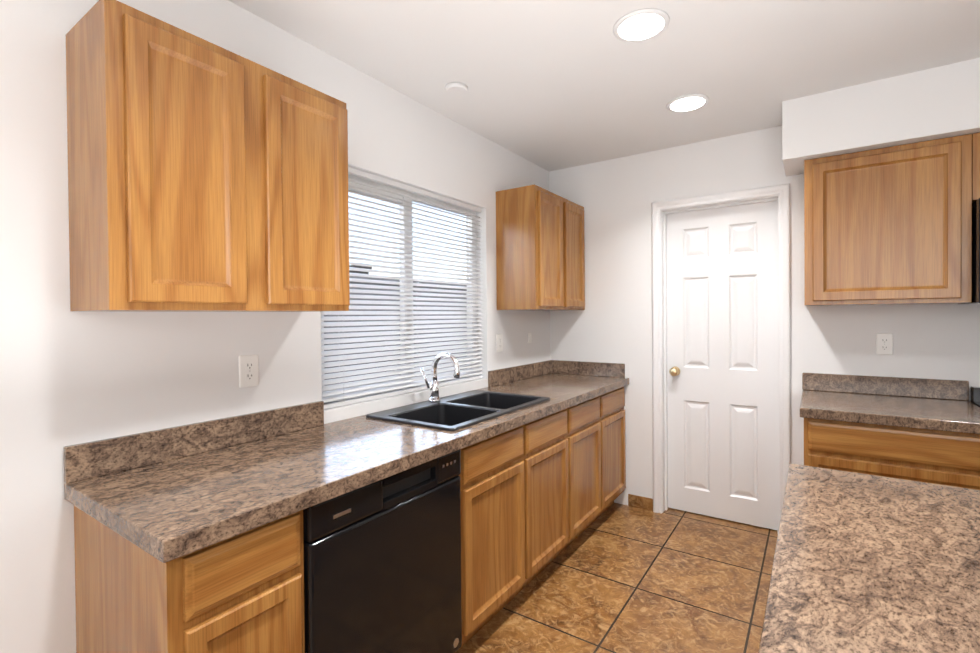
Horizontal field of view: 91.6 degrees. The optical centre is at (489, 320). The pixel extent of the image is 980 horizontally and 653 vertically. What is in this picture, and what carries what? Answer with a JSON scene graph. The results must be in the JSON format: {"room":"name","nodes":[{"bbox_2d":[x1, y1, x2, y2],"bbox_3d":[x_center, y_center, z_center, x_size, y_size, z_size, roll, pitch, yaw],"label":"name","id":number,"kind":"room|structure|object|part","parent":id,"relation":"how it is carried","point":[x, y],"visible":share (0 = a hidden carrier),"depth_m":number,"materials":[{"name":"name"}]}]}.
{"room":"kitchen","nodes":[
{"label":"kitchen","id":0,"kind":"room"},
{"bbox_2d":[0,0,550,652],"bbox_3d":[-1.268,0.118,1.296,0.150,2.475,6.260,0,1,34],"label":"wall","id":1,"kind":"structure","parent":0,"point":[68,376],"depth_m":1.40,"materials":[{"name":"paint"}]},
{"bbox_2d":[66,0,349,311],"bbox_3d":[-0.835,-0.410,1.525,0.305,0.760,0.720,0,1,34],"label":"upper cabinet","id":2,"kind":"object","parent":1,"relation":"attached to","point":[204,175],"visible":1,"depth_m":1.31,"materials":[{"name":"brown wood"}]},
{"bbox_2d":[239,354,258,387],"bbox_3d":[-0.875,0.183,1.731,0.008,0.116,0.072,0,1,34],"label":"electrical outlet","id":3,"kind":"object","parent":1,"relation":"attached to","point":[248,370],"visible":1,"depth_m":1.73,"materials":[{"name":"white plastic"}]},
{"bbox_2d":[321,174,476,403],"bbox_3d":[-0.447,-0.163,2.547,0.050,1.071,1.218,0,1,34],"label":"window","id":4,"kind":"structure","parent":1,"relation":"in","point":[378,185],"depth_m":2.53,"materials":[{"name":"white plastic"}]},
{"bbox_2d":[321,166,482,408],"bbox_3d":[-0.391,-0.164,2.509,0.042,1.067,1.196,0,1,34],"label":"window blinds","id":5,"kind":"object","parent":4,"relation":"attached to","point":[396,185],"visible":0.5,"depth_m":2.42,"materials":[{"name":"white plastic"}]},
{"bbox_2d":[496,334,502,351],"bbox_3d":[0.064,0.146,3.112,0.008,0.116,0.072,0,1,34],"label":"electrical outlet","id":6,"kind":"object","parent":1,"relation":"attached to","point":[499,342],"visible":1,"depth_m":3.10,"materials":[{"name":"white plastic"}]},
{"bbox_2d":[528,333,531,342],"bbox_3d":[0.291,0.126,3.441,0.012,0.075,0.045,0,1,34],"label":"light switch","id":7,"kind":"object","parent":1,"relation":"attached to","point":[529,337],"visible":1,"depth_m":3.43,"materials":[{"name":"white plastic"}]},
{"bbox_2d":[496,184,584,310],"bbox_3d":[0.379,-0.456,3.310,0.305,0.765,0.758,0,1,34],"label":"upper cabinet","id":8,"kind":"object","parent":1,"relation":"attached to","point":[540,250],"visible":1,"depth_m":3.04,"materials":[{"name":"brown wood"}]},
{"bbox_2d":[228,0,979,171],"bbox_3d":[0.469,-1.183,0.093,4.380,0.120,6.260,0,1,34],"label":"ceiling","id":9,"kind":"structure","parent":0,"point":[553,85],"depth_m":2.06,"materials":[{"name":"paint"}]},
{"bbox_2d":[445,82,467,96],"bbox_3d":[-0.163,-1.128,2.327,0.110,0.021,0.110,0,1,34],"label":"smoke detector","id":10,"kind":"object","parent":9,"relation":"attached to","point":[456,89],"visible":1,"depth_m":2.30,"materials":[{"name":"white paint"}]},
{"bbox_2d":[613,8,669,42],"bbox_3d":[0.584,-1.136,1.843,0.210,0.009,0.210,0,1,34],"label":"recessed light","id":11,"kind":"object","parent":9,"relation":"in","point":[642,25],"visible":1,"depth_m":1.83,"materials":[{"name":"white paint"}]},
{"bbox_2d":[666,94,708,111],"bbox_3d":[1.045,-1.147,2.521,0.210,0.009,0.210,0,1,34],"label":"recessed light","id":12,"kind":"object","parent":9,"relation":"in","point":[688,102],"visible":1,"depth_m":2.51,"materials":[{"name":"white paint"}]},
{"bbox_2d":[782,58,979,175],"bbox_3d":[2.689,-1.008,1.963,2.515,0.306,0.375,0,1,34],"label":"soffit","id":13,"kind":"structure","parent":9,"relation":"attached to","point":[940,102],"depth_m":2.29,"materials":[{"name":"paint"}]},
{"bbox_2d":[456,503,777,652],"bbox_3d":[0.389,1.412,0.189,4.630,0.120,6.260,0,1,34],"label":"floor","id":14,"kind":"structure","parent":0,"point":[616,578],"depth_m":2.33,"materials":[{"name":"tile"}]},
{"bbox_2d":[74,506,304,652],"bbox_3d":[-0.814,0.921,1.292,0.598,0.862,0.323,0,1,34],"label":"base cabinet","id":15,"kind":"object","parent":14,"relation":"on","point":[242,592],"visible":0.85,"depth_m":1.13,"materials":[{"name":"brown wood"}]},
{"bbox_2d":[303,450,461,652],"bbox_3d":[-0.527,0.914,1.693,0.582,0.862,0.652,0,1,34],"label":"dishwasher","id":16,"kind":"object","parent":14,"relation":"on","point":[382,565],"visible":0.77,"depth_m":1.49,"materials":[{"name":"black metal"}]},
{"bbox_2d":[455,422,530,652],"bbox_3d":[-0.214,0.907,2.174,0.598,0.862,0.482,0,1,34],"label":"base cabinet","id":17,"kind":"object","parent":14,"relation":"on","point":[495,476],"depth_m":2.00,"materials":[{"name":"brown wood"}]},
{"bbox_2d":[64,360,628,562],"bbox_3d":[-0.092,0.398,2.338,0.619,0.146,2.919,0,1,34],"label":"countertop","id":18,"kind":"structure","parent":17,"relation":"on","point":[165,495],"depth_m":1.44,"materials":[{"name":"stone"}]},
{"bbox_2d":[420,352,459,401],"bbox_3d":[-0.245,0.288,2.392,0.200,0.253,0.102,0,1,34],"label":"gooseneck faucet","id":19,"kind":"object","parent":18,"relation":"on","point":[433,386],"visible":1,"depth_m":2.42,"materials":[{"name":"silver metal"}]},
{"bbox_2d":[366,390,549,430],"bbox_3d":[-0.117,0.520,2.333,0.505,0.211,0.840,0,1,34],"label":"double-bowl sink","id":20,"kind":"object","parent":18,"relation":"in","point":[454,412],"visible":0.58,"depth_m":2.33,"materials":[{"name":"black metal"}]},
{"bbox_2d":[531,407,574,580],"bbox_3d":[0.055,0.900,2.569,0.598,0.862,0.473,0,1,34],"label":"base cabinet","id":21,"kind":"object","parent":14,"relation":"on","point":[538,496],"depth_m":2.44,"materials":[{"name":"brown wood"}]},
{"bbox_2d":[571,395,606,538],"bbox_3d":[0.321,0.894,2.960,0.598,0.862,0.473,0,1,34],"label":"base cabinet","id":22,"kind":"object","parent":14,"relation":"on","point":[590,476],"depth_m":2.84,"materials":[{"name":"brown wood"}]},
{"bbox_2d":[603,386,625,508],"bbox_3d":[0.590,0.888,3.355,0.598,0.862,0.483,0,1,34],"label":"base cabinet","id":23,"kind":"object","parent":14,"relation":"on","point":[614,437],"depth_m":3.21,"materials":[{"name":"brown wood"}]},
{"bbox_2d":[804,418,979,489],"bbox_3d":[1.954,0.886,2.339,0.681,0.862,0.628,0,1,34],"label":"base cabinet","id":24,"kind":"object","parent":14,"relation":"on","point":[948,458],"visible":0.33,"depth_m":2.08,"materials":[{"name":"brown wood"}]},
{"bbox_2d":[800,373,979,433],"bbox_3d":[1.937,0.380,2.327,0.698,0.146,0.654,0,1,34],"label":"countertop","id":25,"kind":"structure","parent":24,"relation":"on","point":[935,404],"depth_m":2.38,"materials":[{"name":"stone"}]},
{"bbox_2d":[971,386,979,406],"bbox_3d":[2.518,0.824,1.876,0.760,0.985,0.701,0,1,34],"label":"range","id":26,"kind":"object","parent":14,"relation":"on","point":[975,395],"visible":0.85,"depth_m":2.33,"materials":[{"name":"black"}]},
{"bbox_3d":[0.691,0.925,-0.423,1.720,0.862,3.240,0,1,34],"label":"base cabinet","id":27,"kind":"object","parent":14,"relation":"on","visible":0},
{"bbox_2d":[758,464,979,652],"bbox_3d":[0.695,0.469,-0.433,1.760,0.046,3.300,0,1,34],"label":"countertop","id":28,"kind":"structure","parent":27,"relation":"on","point":[865,563],"depth_m":0.83,"materials":[{"name":"stone"}]},
{"bbox_2d":[549,126,979,504],"bbox_3d":[2.261,0.074,2.589,4.230,2.475,0.150,0,1,34],"label":"wall","id":29,"kind":"structure","parent":0,"point":[615,198],"depth_m":3.15,"materials":[{"name":"paint"}]},
{"bbox_2d":[628,494,652,510],"bbox_3d":[1.053,1.272,3.334,0.171,0.084,0.008,0,1,34],"label":"baseboard","id":30,"kind":"structure","parent":29,"relation":"attached to","point":[641,502],"depth_m":3.33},
{"bbox_2d":[652,183,790,533],"bbox_3d":[1.485,0.253,3.101,0.800,2.122,0.158,0,1,34],"label":"door frame","id":31,"kind":"structure","parent":29,"relation":"attached to","point":[782,191],"depth_m":3.08,"materials":[{"name":"white paint"}]},
{"bbox_2d":[667,201,776,529],"bbox_3d":[1.496,0.279,3.117,0.674,2.049,0.103,0,1,34],"label":"door","id":32,"kind":"structure","parent":29,"relation":"in","point":[722,350],"depth_m":3.12,"materials":[{"name":"white paint"}]},
{"bbox_3d":[1.260,0.349,3.258,0.064,0.064,0.068,0,1,34],"label":"door knob","id":33,"kind":"part","parent":32,"relation":"part of","materials":[{"name":"gold metal"}]},
{"bbox_2d":[876,333,892,354],"bbox_3d":[2.136,0.127,2.579,0.072,0.116,0.008,0,1,34],"label":"electrical outlet","id":34,"kind":"object","parent":29,"relation":"attached to","point":[884,343],"visible":1,"depth_m":2.58,"materials":[{"name":"white plastic"}]},
{"bbox_2d":[804,134,971,305],"bbox_3d":[2.008,-0.467,2.463,0.635,0.765,0.325,0,1,34],"label":"upper cabinet","id":35,"kind":"object","parent":29,"relation":"attached to","point":[888,225],"visible":1,"depth_m":2.32,"materials":[{"name":"brown wood"}]},
{"bbox_2d":[972,132,979,202],"bbox_3d":[2.585,-0.701,2.067,0.760,0.300,0.325,0,1,34],"label":"upper cabinet","id":36,"kind":"object","parent":29,"relation":"attached to","point":[975,166],"visible":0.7,"depth_m":2.16,"materials":[{"name":"brown wood"}]},
{"bbox_2d":[957,198,979,303],"bbox_3d":[2.559,-0.312,2.023,0.754,0.463,0.437,0,1,34],"label":"over-the-range microwave","id":37,"kind":"object","parent":36,"relation":"attached to","point":[976,252],"visible":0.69,"depth_m":2.14,"materials":[{"name":"black"}]},
{"label":"outside","id":38,"kind":"structure","parent":0,"visible":0},
{"bbox_3d":[-3.329,1.460,4.680,7.069,0.040,12.000,0,1,34],"label":"ground","id":39,"kind":"structure","parent":38,"visible":0},
{"bbox_2d":[349,265,371,273],"bbox_3d":[-2.209,0.253,7.866,0.380,2.290,0.380,0,1,34],"label":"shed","id":40,"kind":"object","parent":39,"relation":"on","point":[360,272],"depth_m":7.72,"materials":[{"name":"grey"}]},
{"bbox_2d":[324,276,466,385],"bbox_3d":[-2.664,0.469,4.211,0.260,1.940,12.000,0,1,34],"label":"fence","id":41,"kind":"object","parent":39,"relation":"on","point":[369,278],"depth_m":6.07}
]}

